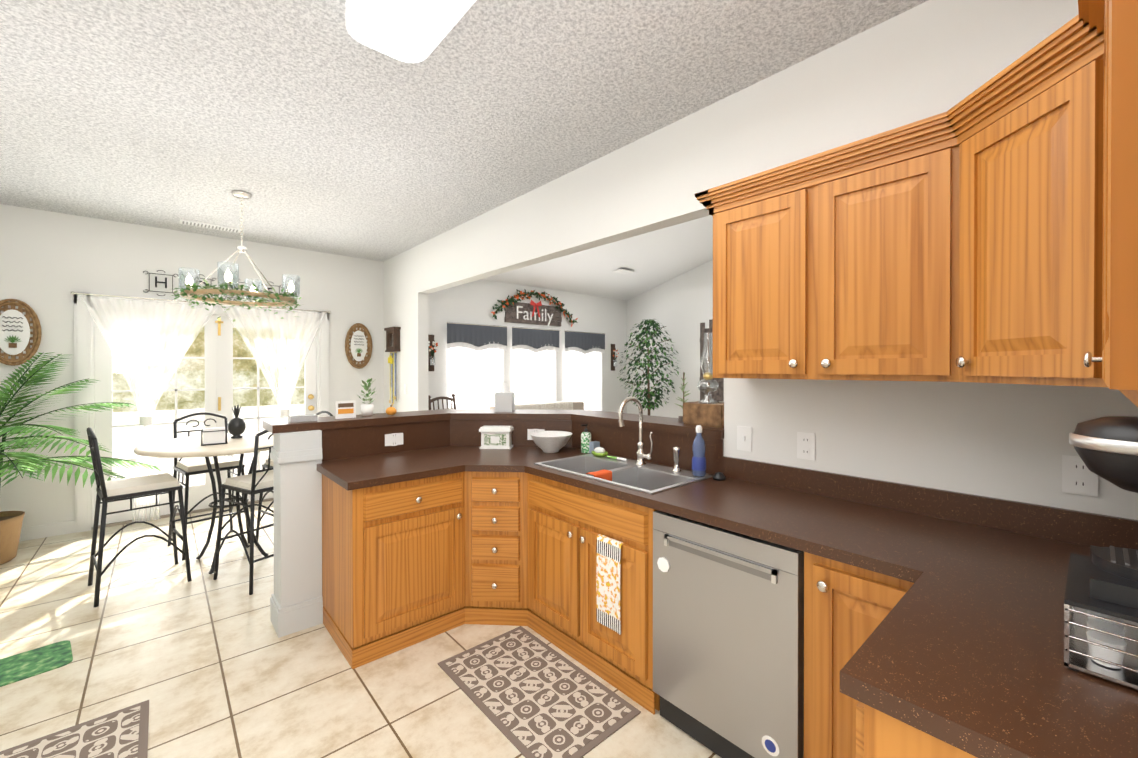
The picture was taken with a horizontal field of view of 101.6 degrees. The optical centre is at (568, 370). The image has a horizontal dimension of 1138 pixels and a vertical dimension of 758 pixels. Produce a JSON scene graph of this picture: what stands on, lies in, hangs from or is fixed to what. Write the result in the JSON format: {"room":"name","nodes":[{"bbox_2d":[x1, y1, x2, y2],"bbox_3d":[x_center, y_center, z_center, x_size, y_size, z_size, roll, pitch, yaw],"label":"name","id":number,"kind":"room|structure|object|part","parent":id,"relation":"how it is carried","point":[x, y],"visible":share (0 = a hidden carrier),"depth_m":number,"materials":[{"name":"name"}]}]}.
{"room":"kitchen","nodes":[
{"label":"kitchen","id":0,"kind":"room"},
{"bbox_2d":[0,204,626,527],"bbox_3d":[-2.033,-0.674,6.304,8.570,4.200,0.150,0,0,-41],"label":"wall","id":1,"kind":"structure","parent":0,"point":[50,261],"depth_m":4.61,"materials":[{"name":"white paint"}]},
{"bbox_2d":[0,299,41,365],"bbox_3d":[-4.643,-0.323,3.875,0.319,0.559,0.037,0,0,-41],"label":"art","id":2,"kind":"object","parent":1,"relation":"attached to","point":[15,332],"visible":1,"depth_m":3.89,"materials":[{"name":"brown wood"}]},
{"bbox_2d":[19,520,74,541],"bbox_3d":[-4.725,1.382,3.831,0.890,0.110,0.015,0,0,-41],"label":"baseboard","id":3,"kind":"structure","parent":1,"relation":"attached to","point":[46,530],"depth_m":4.00,"materials":[{"name":"white wood"}]},
{"bbox_2d":[71,291,330,312],"bbox_3d":[-3.593,-0.685,4.769,2.090,0.030,0.090,0,0,-41],"label":"curtain rod","id":4,"kind":"object","parent":1,"relation":"attached to","point":[73,293],"visible":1,"depth_m":4.47,"materials":[{"name":"black metal"}]},
{"bbox_2d":[81,296,217,521],"bbox_3d":[-3.935,0.377,4.405,0.980,2.085,0.094,0,0,-41],"label":"curtain","id":5,"kind":"object","parent":4,"relation":"hanging from","point":[146,420],"visible":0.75,"depth_m":4.38,"materials":[{"name":"white fabric"}]},
{"bbox_2d":[221,306,325,418],"bbox_3d":[-3.185,0.374,5.067,0.980,2.085,0.094,0,0,-41],"label":"curtain","id":6,"kind":"object","parent":4,"relation":"hanging from","point":[285,412],"visible":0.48,"depth_m":5.09,"materials":[{"name":"white fabric"}]},
{"bbox_2d":[74,292,328,532],"bbox_3d":[-3.657,0.365,4.850,2.065,2.135,0.190,0,0,-41],"label":"door frame","id":7,"kind":"structure","parent":1,"relation":"attached to","point":[93,356],"depth_m":4.61,"materials":[{"name":"white wood"}]},
{"bbox_2d":[143,270,283,301],"bbox_3d":[-3.613,-0.852,4.791,1.159,0.252,0.012,0,0,-41],"label":"art","id":8,"kind":"object","parent":1,"relation":"attached to","point":[194,277],"depth_m":4.52,"materials":[{"name":"black metal"}]},
{"bbox_3d":[-3.950,-0.857,4.492,0.087,0.102,0.008,0,0,-41],"label":"letter art","id":9,"kind":"part","parent":8,"relation":"part of"},
{"bbox_2d":[345,323,371,368],"bbox_3d":[-2.580,-0.307,5.693,0.319,0.559,0.037,0,0,-41],"label":"art","id":10,"kind":"object","parent":1,"relation":"attached to","point":[358,345],"visible":1,"depth_m":5.68,"materials":[{"name":"brown wood"}]},
{"bbox_2d":[428,334,437,370],"bbox_3d":[-1.851,-0.244,6.282,0.145,0.500,0.125,0,0,-41],"label":"sconce","id":11,"kind":"object","parent":1,"relation":"attached to","point":[432,347],"visible":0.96,"depth_m":6.29,"materials":[{"name":"brown wood"}]},
{"bbox_2d":[491,289,577,326],"bbox_3d":[-0.507,-1.021,7.463,1.744,0.558,0.125,0,0,-41],"label":"family sign","id":12,"kind":"object","parent":1,"relation":"attached to","point":[511,310],"visible":1,"depth_m":7.43,"materials":[{"name":"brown wood"}]},
{"bbox_2d":[517,306,552,325],"bbox_3d":[-0.538,-0.883,7.489,0.740,0.274,0.006,0,0,-41],"label":"family sign","id":13,"kind":"object","parent":12,"relation":"attached to","point":[524,318],"visible":0.9,"depth_m":7.43,"materials":[{"name":"white"}]},
{"bbox_2d":[611,344,618,370],"bbox_3d":[0.861,-0.256,8.672,0.145,0.500,0.125,0,0,-41],"label":"sconce","id":14,"kind":"object","parent":1,"relation":"attached to","point":[613,360],"visible":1,"depth_m":8.68,"materials":[{"name":"brown wood"}]},
{"bbox_3d":[-0.596,0.110,7.528,3.020,1.440,0.140,0,0,-41],"label":"window frames","id":15,"kind":"structure","parent":1,"relation":"in","visible":0},
{"bbox_2d":[448,347,502,408],"bbox_3d":[-1.339,0.103,6.760,0.910,1.480,0.016,0,0,-41],"label":"window","id":16,"kind":"structure","parent":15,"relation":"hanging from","point":[475,379],"depth_m":6.73,"materials":[{"name":"white glass"}]},
{"bbox_2d":[446,322,506,351],"bbox_3d":[-1.317,-0.479,6.732,1.010,0.396,0.040,0,0,-41],"label":"valance","id":17,"kind":"object","parent":15,"relation":"attached to","point":[477,337],"visible":1,"depth_m":6.70,"materials":[{"name":"grey fabric"}]},
{"bbox_2d":[513,349,555,403],"bbox_3d":[-0.544,0.100,7.461,0.870,1.480,0.016,0,0,-41],"label":"window","id":18,"kind":"structure","parent":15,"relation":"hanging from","point":[534,377],"depth_m":7.46,"materials":[{"name":"white glass"}]},
{"bbox_2d":[511,327,559,352],"bbox_3d":[-0.522,-0.482,7.433,0.970,0.396,0.040,0,0,-41],"label":"valance","id":19,"kind":"object","parent":15,"relation":"attached to","point":[535,340],"visible":1,"depth_m":7.41,"materials":[{"name":"grey fabric"}]},
{"bbox_2d":[565,351,601,410],"bbox_3d":[0.266,0.097,8.175,0.890,1.480,0.016,0,0,-41],"label":"window pane","id":20,"kind":"object","parent":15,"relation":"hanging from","point":[583,377],"visible":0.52,"depth_m":8.18,"materials":[{"name":"white glass"}]},
{"bbox_2d":[564,331,604,354],"bbox_3d":[0.288,-0.485,8.147,0.990,0.396,0.040,0,0,-41],"label":"valance","id":21,"kind":"object","parent":15,"relation":"attached to","point":[585,343],"visible":0.98,"depth_m":8.12,"materials":[{"name":"grey fabric"}]},
{"bbox_2d":[0,501,720,757],"bbox_3d":[0.496,1.499,3.445,8.670,0.120,7.900,0,0,-41],"label":"floor","id":22,"kind":"structure","parent":0,"point":[204,663],"depth_m":2.24,"materials":[{"name":"tile"}]},
{"bbox_2d":[0,640,72,686],"bbox_3d":[-2.708,1.442,2.233,0.310,0.004,0.430,0,0,41],"label":"mat","id":23,"kind":"object","parent":22,"relation":"on","point":[27,664],"visible":1,"depth_m":2.30,"materials":[{"name":"green fabric"}]},
{"bbox_2d":[0,700,148,757],"bbox_3d":[-1.738,1.444,1.541,0.500,0.008,0.870,0,0,-41],"label":"rug","id":24,"kind":"object","parent":22,"relation":"on","point":[122,733],"visible":1,"depth_m":1.81,"materials":[{"name":"beige fabric"}]},
{"bbox_2d":[0,352,161,564],"bbox_3d":[-3.990,0.644,3.437,1.475,1.590,1.302,0,0,-41],"label":"palm plant","id":25,"kind":"object","parent":22,"relation":"on","point":[10,525],"visible":0.94,"depth_m":3.49,"materials":[{"name":"green plant"}]},
{"bbox_2d":[87,427,191,606],"bbox_3d":[-2.913,0.900,3.142,0.453,1.082,0.484,0,0,41],"label":"dining chair","id":26,"kind":"object","parent":22,"relation":"on","point":[131,488],"visible":1,"depth_m":3.09,"materials":[{"name":"black metal"}]},
{"bbox_2d":[134,432,272,573],"bbox_3d":[-2.584,0.982,3.526,1.054,0.911,1.054,0,0,-41],"label":"dining table","id":27,"kind":"object","parent":22,"relation":"on","point":[186,447],"visible":0.73,"depth_m":3.37,"materials":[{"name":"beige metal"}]},
{"bbox_2d":[201,427,227,445],"bbox_3d":[-2.547,0.468,3.330,0.150,0.117,0.060,0,0,-41],"label":"napkin holder","id":28,"kind":"object","parent":27,"relation":"on","point":[214,436],"visible":1,"depth_m":3.31,"materials":[{"name":"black metal"}]},
{"bbox_2d":[227,404,245,438],"bbox_3d":[-2.605,0.394,3.638,0.120,0.263,0.117,0,0,-41],"label":"decor","id":29,"kind":"object","parent":27,"relation":"on","point":[236,427],"visible":1,"depth_m":3.61,"materials":[{"name":"grey"}]},
{"bbox_2d":[168,412,249,559],"bbox_3d":[-2.979,0.897,3.841,0.485,1.082,0.453,0,0,39],"label":"dining chair","id":30,"kind":"object","parent":22,"relation":"on","point":[186,468],"visible":0.58,"depth_m":3.80,"materials":[{"name":"black metal"}]},
{"bbox_2d":[213,430,273,594],"bbox_3d":[-2.140,0.900,3.284,0.484,1.082,0.453,0,0,29],"label":"dining chair","id":31,"kind":"object","parent":22,"relation":"on","point":[256,482],"visible":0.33,"depth_m":3.11,"materials":[{"name":"black metal"}]},
{"bbox_2d":[256,411,332,540],"bbox_3d":[-2.304,0.897,3.947,0.453,1.082,0.484,0,0,34],"label":"dining chair","id":32,"kind":"object","parent":22,"relation":"on","point":[264,465],"visible":0.04,"depth_m":3.87,"materials":[{"name":"black metal"}]},
{"bbox_2d":[270,430,322,637],"bbox_3d":[-1.569,0.893,2.668,0.219,1.100,0.240,0,0,-41],"label":"post","id":33,"kind":"object","parent":22,"relation":"on","point":[296,601],"visible":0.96,"depth_m":2.59,"materials":[{"name":"grey paint"}]},
{"bbox_2d":[322,473,453,668],"bbox_3d":[-1.021,1.005,2.672,0.604,0.876,0.642,0,0,-41],"label":"base cabinet","id":34,"kind":"object","parent":22,"relation":"on","point":[405,564],"depth_m":2.40,"materials":[{"name":"brown wood"}]},
{"bbox_2d":[428,394,455,409],"bbox_3d":[-1.341,0.866,5.821,0.850,1.128,0.552,0,0,29],"label":"rocking chair","id":35,"kind":"object","parent":22,"relation":"on","point":[430,401],"visible":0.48,"depth_m":5.97,"materials":[{"name":"brown wood"}]},
{"bbox_2d":[454,471,545,629],"bbox_3d":[-0.611,1.004,2.817,0.350,0.876,0.968,0,0,-41],"label":"base cabinet","id":36,"kind":"object","parent":22,"relation":"on","point":[494,511],"depth_m":2.62,"materials":[{"name":"brown wood"}]},
{"bbox_2d":[317,420,528,490],"bbox_3d":[-0.864,0.455,2.625,0.840,0.222,0.917,0,0,-41],"label":"countertop","id":37,"kind":"structure","parent":36,"relation":"on","point":[354,458],"depth_m":2.82,"materials":[{"name":"stone"}]},
{"bbox_2d":[481,420,1137,567],"bbox_3d":[0.485,0.457,2.207,0.631,0.222,3.329,0,0,-41],"label":"countertop","id":38,"kind":"structure","parent":36,"relation":"on","point":[851,520],"depth_m":1.74,"materials":[{"name":"stone"}]},
{"bbox_2d":[479,426,513,448],"bbox_3d":[-0.495,0.453,3.173,0.216,0.145,0.116,0,0,4],"label":"decorative box","id":39,"kind":"object","parent":38,"relation":"on","point":[496,437],"visible":1,"depth_m":3.12,"materials":[{"name":"white ceramic"}]},
{"bbox_2d":[530,431,571,452],"bbox_3d":[-0.118,0.467,3.025,0.280,0.118,0.280,0,0,-41],"label":"bowl","id":40,"kind":"object","parent":38,"relation":"on","point":[550,441],"visible":1,"depth_m":2.95,"materials":[{"name":"white ceramic"}]},
{"bbox_2d":[581,426,590,452],"bbox_3d":[0.111,0.438,3.000,0.068,0.176,0.068,0,0,-41],"label":"soap dispenser","id":41,"kind":"object","parent":38,"relation":"on","point":[585,437],"visible":0.92,"depth_m":2.97,"materials":[{"name":"green plastic"}]},
{"bbox_2d":[589,441,599,453],"bbox_3d":[0.164,0.489,2.967,0.055,0.074,0.040,0,0,-41],"label":"cup","id":42,"kind":"object","parent":38,"relation":"on","point":[593,445],"visible":0.57,"depth_m":2.95,"materials":[{"name":"blue"}]},
{"bbox_2d":[534,453,712,493],"bbox_3d":[0.262,0.620,2.474,0.490,0.195,0.840,0,0,-41],"label":"sink","id":43,"kind":"object","parent":38,"relation":"in","point":[649,478],"visible":0.29,"depth_m":2.49,"materials":[{"name":"silver metal"}]},
{"bbox_2d":[586,469,611,480],"bbox_3d":[0.154,0.563,2.379,0.130,0.092,0.060,0,0,-41],"label":"cloth","id":44,"kind":"object","parent":43,"relation":"on","point":[604,474],"visible":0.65,"depth_m":2.37,"materials":[{"name":"orange fabric"}]},
{"bbox_2d":[591,447,607,456],"bbox_3d":[0.188,0.493,2.842,0.083,0.055,0.118,0,0,-41],"label":"sponge holder","id":45,"kind":"object","parent":43,"relation":"on","point":[599,452],"visible":1,"depth_m":2.81,"materials":[{"name":"green"}]},
{"bbox_2d":[607,455,626,461],"bbox_3d":[0.281,0.513,2.724,0.017,0.017,0.150,0,0,-41],"label":"scrub brush","id":46,"kind":"object","parent":43,"relation":"on","point":[619,458],"visible":1,"depth_m":2.71,"materials":[{"name":"green"}]},
{"bbox_2d":[692,425,705,476],"bbox_3d":[0.650,0.397,2.322,0.069,0.252,0.069,0,0,-41],"label":"dish soap bottle","id":47,"kind":"object","parent":43,"relation":"on","point":[698,461],"visible":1,"depth_m":2.30,"materials":[{"name":"blue plastic"}]},
{"bbox_2d":[618,397,680,471],"bbox_3d":[0.423,0.332,2.459,0.211,0.381,0.294,0,0,-41],"label":"faucet","id":48,"kind":"object","parent":38,"relation":"on","point":[641,455],"visible":1,"depth_m":2.54,"materials":[{"name":"silver metal"}]},
{"bbox_2d":[712,472,725,480],"bbox_3d":[0.734,0.512,2.270,0.064,0.035,0.064,0,0,-41],"label":"stopper","id":49,"kind":"object","parent":38,"relation":"on","point":[719,476],"visible":1,"depth_m":2.25,"materials":[{"name":"black plastic"}]},
{"bbox_2d":[489,401,583,409],"bbox_3d":[-0.229,0.972,7.009,1.700,0.900,0.910,0,0,-41],"label":"sofa","id":50,"kind":"object","parent":22,"relation":"on","point":[577,405],"visible":0.06,"depth_m":7.65,"materials":[{"name":"beige fabric"}]},
{"bbox_2d":[515,401,572,409],"bbox_3d":[-0.448,0.651,7.257,1.180,0.305,0.222,0,0,-41],"label":"throw","id":51,"kind":"object","parent":50,"relation":"on","point":[562,405],"visible":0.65,"depth_m":7.22,"materials":[{"name":"white fabric"}]},
{"bbox_2d":[438,626,640,757],"bbox_3d":[-0.172,1.441,2.123,0.500,0.008,0.870,0,0,-41],"label":"area rug","id":52,"kind":"object","parent":22,"relation":"on","point":[528,693],"visible":1,"depth_m":2.05,"materials":[{"name":"brown"}]},
{"bbox_2d":[534,489,659,714],"bbox_3d":[0.272,1.094,2.473,0.601,0.700,0.898,0,0,-41],"label":"base cabinet","id":53,"kind":"object","parent":22,"relation":"on","point":[567,527],"depth_m":2.20,"materials":[{"name":"brown wood"}]},
{"bbox_2d":[596,534,622,634],"bbox_3d":[0.186,0.967,2.115,0.028,0.401,0.152,0,0,-41],"label":"dish towel","id":54,"kind":"object","parent":53,"relation":"hanging from","point":[608,550],"visible":0.98,"depth_m":2.11,"materials":[{"name":"fabric"}]},
{"bbox_2d":[617,319,680,414],"bbox_3d":[1.365,0.269,7.844,1.102,2.299,1.111,0,0,-41],"label":"ficus tree","id":55,"kind":"object","parent":22,"relation":"on","point":[649,323],"visible":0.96,"depth_m":7.76,"materials":[{"name":"green plant"}]},
{"bbox_2d":[804,552,893,757],"bbox_3d":[1.082,1.010,1.554,0.601,0.876,0.352,0,0,-41],"label":"base cabinet","id":56,"kind":"object","parent":22,"relation":"on","point":[844,603],"depth_m":1.42,"materials":[{"name":"brown wood"}]},
{"bbox_2d":[653,510,803,757],"bbox_3d":[0.759,1.007,1.901,0.604,0.858,0.592,0,0,-41],"label":"dishwasher","id":57,"kind":"object","parent":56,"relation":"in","point":[728,643],"visible":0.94,"depth_m":1.67,"materials":[{"name":"silver metal"}]},
{"bbox_2d":[838,679,976,757],"bbox_3d":[0.846,1.014,0.724,0.340,0.876,0.622,0,0,-41],"label":"base cabinet","id":58,"kind":"object","parent":22,"relation":"on","point":[864,731],"depth_m":0.81,"materials":[{"name":"brown wood"}]},
{"bbox_2d":[840,528,1137,757],"bbox_3d":[0.917,0.506,0.791,0.596,0.137,0.632,0,0,-41],"label":"countertop","id":59,"kind":"structure","parent":58,"relation":"on","point":[961,648],"depth_m":0.85,"materials":[{"name":"stone"}]},
{"bbox_2d":[1064,553,1137,688],"bbox_3d":[1.121,0.474,0.818,0.320,0.125,0.330,0,0,-41],"label":"toaster","id":60,"kind":"object","parent":59,"relation":"on","point":[1100,638],"visible":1,"depth_m":0.83,"materials":[{"name":"metal"}]},
{"bbox_2d":[1069,416,1137,609],"bbox_3d":[1.118,0.248,0.820,0.240,0.324,0.319,0,0,-41],"label":"stand mixer","id":61,"kind":"object","parent":60,"relation":"on","point":[1105,447],"visible":1,"depth_m":0.85,"materials":[{"name":"black plastic"}]},
{"bbox_2d":[0,0,927,261],"bbox_3d":[-1.255,-1.433,1.887,3.900,0.120,7.800,0,0,-41],"label":"ceiling","id":62,"kind":"structure","parent":0,"point":[312,125],"depth_m":2.36,"materials":[{"name":"white paint"}]},
{"bbox_2d":[179,219,240,232],"bbox_3d":[-3.413,-1.378,4.425,0.460,0.013,0.140,0,0,-41],"label":"ceiling vent","id":63,"kind":"object","parent":62,"relation":"in","point":[210,226],"visible":1,"depth_m":4.41,"materials":[{"name":"white metal"}]},
{"bbox_2d":[172,190,304,321],"bbox_3d":[-2.544,-0.891,3.611,0.864,0.980,0.841,0,0,-41],"label":"chandelier","id":64,"kind":"object","parent":62,"relation":"hanging from","point":[283,299],"visible":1,"depth_m":3.51,"materials":[{"name":"silver metal"}]},
{"bbox_2d":[346,0,476,62],"bbox_3d":[-0.310,-1.328,1.367,0.310,0.085,1.370,0,0,-41],"label":"kitchen ceiling light","id":65,"kind":"object","parent":62,"relation":"attached to","point":[412,31],"visible":1,"depth_m":1.72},
{"bbox_2d":[483,215,712,299],"bbox_3d":[1.959,-1.856,4.718,4.670,1.098,7.800,0,0,-41],"label":"ceiling","id":66,"kind":"structure","parent":0,"point":[628,268],"depth_m":7.10,"materials":[{"name":"white paint"}]},
{"bbox_2d":[627,259,721,417],"bbox_3d":[3.654,-0.674,6.219,0.150,4.200,7.500,0,0,-41],"label":"wall","id":67,"kind":"structure","parent":0,"point":[680,307],"depth_m":8.13,"materials":[{"name":"white paint"}]},
{"bbox_2d":[700,319,723,401],"bbox_3d":[2.328,-0.171,7.585,0.034,1.420,0.420,0,0,-41],"label":"artwork","id":68,"kind":"object","parent":67,"relation":"attached to","point":[717,395],"visible":0.35,"depth_m":7.61,"materials":[{"name":"grey wood"}]},
{"bbox_2d":[384,0,1137,519],"bbox_3d":[0.162,-0.659,3.140,0.120,4.200,7.500,0,0,-41],"label":"wall","id":69,"kind":"structure","parent":0,"point":[928,58],"depth_m":1.96,"materials":[{"name":"white paint"}]},
{"bbox_2d":[384,327,400,405],"bbox_3d":[-2.123,-0.048,5.581,0.085,0.947,0.300,0,0,-41],"label":"key rack","id":70,"kind":"object","parent":69,"relation":"attached to","point":[393,346],"visible":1,"depth_m":5.56,"materials":[{"name":"brown wood"}]},
{"bbox_2d":[404,384,406,393],"bbox_3d":[-1.905,0.210,5.388,0.014,0.118,0.075,0,0,-41],"label":"light switch","id":71,"kind":"object","parent":69,"relation":"attached to","point":[405,388],"visible":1,"depth_m":5.38,"materials":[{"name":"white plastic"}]},
{"bbox_2d":[737,426,751,451],"bbox_3d":[0.853,0.330,2.260,0.014,0.118,0.075,0,0,-41],"label":"light switch","id":72,"kind":"object","parent":69,"relation":"attached to","point":[744,438],"visible":1,"depth_m":2.26,"materials":[{"name":"white plastic"}]},
{"bbox_2d":[699,136,894,380],"bbox_3d":[1.018,-0.349,1.794,0.374,0.762,0.894,0,0,-41],"label":"upper cabinet","id":73,"kind":"object","parent":69,"relation":"attached to","point":[804,258],"depth_m":1.74,"materials":[{"name":"brown wood"}]},
{"bbox_2d":[797,432,814,460],"bbox_3d":[1.045,0.331,2.046,0.008,0.118,0.075,0,0,-41],"label":"outlet","id":74,"kind":"object","parent":69,"relation":"attached to","point":[805,445],"visible":1,"depth_m":2.04,"materials":[{"name":"white plastic"}]},
{"bbox_2d":[895,44,1046,384],"bbox_3d":[1.370,-0.346,1.219,0.608,0.762,0.682,0,0,-41],"label":"upper cabinet","id":75,"kind":"object","parent":69,"relation":"attached to","point":[987,232],"depth_m":1.34,"materials":[{"name":"brown wood"}]},
{"bbox_2d":[1062,455,1097,496],"bbox_3d":[1.582,0.324,1.437,0.008,0.118,0.075,0,0,-41],"label":"outlet","id":76,"kind":"object","parent":69,"relation":"attached to","point":[1079,477],"visible":0.96,"depth_m":1.44,"materials":[{"name":"white plastic"}]},
{"bbox_3d":[2.640,-0.649,1.002,8.570,4.200,1.315,0,0,-41],"label":"wall","id":77,"kind":"structure","parent":0,"visible":0},
{"bbox_2d":[1043,0,1078,385],"bbox_3d":[1.104,-0.344,0.778,0.472,0.762,0.373,0,0,-41],"label":"upper cabinet","id":78,"kind":"object","parent":77,"relation":"attached to","point":[1061,62],"depth_m":1.09,"materials":[{"name":"brown wood"}]},
{"bbox_2d":[1075,0,1137,406],"bbox_3d":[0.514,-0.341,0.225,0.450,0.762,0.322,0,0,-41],"label":"upper cabinet","id":79,"kind":"object","parent":77,"relation":"attached to","point":[1106,193],"depth_m":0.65,"materials":[{"name":"brown wood"}]},
{"bbox_3d":[-0.333,0.893,2.618,1.564,1.100,1.880,0,0,-41],"label":"wall","id":80,"kind":"structure","parent":0,"visible":0},
{"bbox_2d":[385,433,402,445],"bbox_3d":[-1.126,0.441,2.989,0.118,0.082,0.008,0,0,-41],"label":"outlet","id":81,"kind":"object","parent":80,"relation":"attached to","point":[394,439],"visible":1,"depth_m":2.98,"materials":[{"name":"white plastic"}]},
{"bbox_2d":[263,409,723,438],"bbox_3d":[-0.415,0.320,2.665,1.980,0.044,2.056,0,0,-41],"label":"bar","id":82,"kind":"object","parent":80,"relation":"on","point":[664,424],"visible":0.89,"depth_m":2.96,"materials":[{"name":"laminate"}]},
{"bbox_2d":[288,414,317,422],"bbox_3d":[-1.567,0.280,2.733,0.140,0.034,0.070,0,0,-41],"label":"decor","id":83,"kind":"object","parent":82,"relation":"on","point":[302,418],"visible":1,"depth_m":2.71,"materials":[{"name":"white"}]},
{"bbox_2d":[335,400,355,418],"bbox_3d":[-1.397,0.241,2.903,0.120,0.109,0.014,0,0,-41],"label":"sign","id":84,"kind":"object","parent":82,"relation":"on","point":[345,409],"visible":1,"depth_m":2.90,"materials":[{"name":"white"}]},
{"bbox_2d":[359,378,375,415],"bbox_3d":[-1.339,0.168,3.078,0.134,0.253,0.114,0,0,-41],"label":"potted plant","id":85,"kind":"object","parent":82,"relation":"on","point":[367,409],"visible":1,"depth_m":3.06,"materials":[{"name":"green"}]},
{"bbox_2d":[386,405,396,414],"bbox_3d":[-1.181,0.260,3.080,0.070,0.069,0.070,0,0,-41],"label":"pumpkin","id":86,"kind":"object","parent":82,"relation":"on","point":[390,410],"visible":1,"depth_m":3.06,"materials":[{"name":"orange"}]},
{"bbox_2d":[495,382,514,411],"bbox_3d":[-0.467,0.188,3.389,0.124,0.210,0.124,0,0,4],"label":"tissue box","id":87,"kind":"object","parent":82,"relation":"on","point":[504,399],"visible":1,"depth_m":3.33,"materials":[{"name":"grey"}]},
{"bbox_2d":[674,372,690,421],"bbox_3d":[0.672,0.152,2.727,0.106,0.289,0.110,0,0,-41],"label":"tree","id":88,"kind":"object","parent":82,"relation":"on","point":[680,418],"visible":0.85,"depth_m":2.72,"materials":[{"name":"green plant"}]},
{"bbox_2d":[683,401,723,427],"bbox_3d":[0.784,0.237,2.560,0.182,0.120,0.252,0,0,-41],"label":"crate","id":89,"kind":"object","parent":82,"relation":"on","point":[703,414],"visible":0.71,"depth_m":2.50,"materials":[{"name":"brown wood"}]},
{"bbox_2d":[698,333,718,403],"bbox_3d":[0.771,-0.016,2.574,0.116,0.390,0.116,0,0,-41],"label":"oil lamp","id":90,"kind":"object","parent":89,"relation":"on","point":[707,375],"visible":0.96,"depth_m":2.56,"materials":[{"name":"clear glass"}]},
{"bbox_2d":[527,429,544,439],"bbox_3d":[-0.228,0.440,3.209,0.118,0.082,0.008,0,0,4],"label":"outlet","id":91,"kind":"object","parent":80,"relation":"attached to","point":[529,431],"visible":0.35,"depth_m":3.21,"materials":[{"name":"white plastic"}]},
{"label":"outside","id":92,"kind":"structure","parent":0,"visible":0},
{"bbox_2d":[113,404,303,486],"bbox_3d":[-11.614,1.438,20.530,40.000,0.120,33.850,0,0,-41],"label":"ground","id":93,"kind":"structure","parent":92,"point":[166,435],"depth_m":10.74,"materials":[{"name":"white"}]},
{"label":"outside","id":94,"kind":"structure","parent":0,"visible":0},
{"bbox_2d":[112,322,303,411],"bbox_3d":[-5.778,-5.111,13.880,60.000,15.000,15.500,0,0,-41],"label":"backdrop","id":95,"kind":"structure","parent":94,"point":[191,378],"depth_m":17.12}
]}

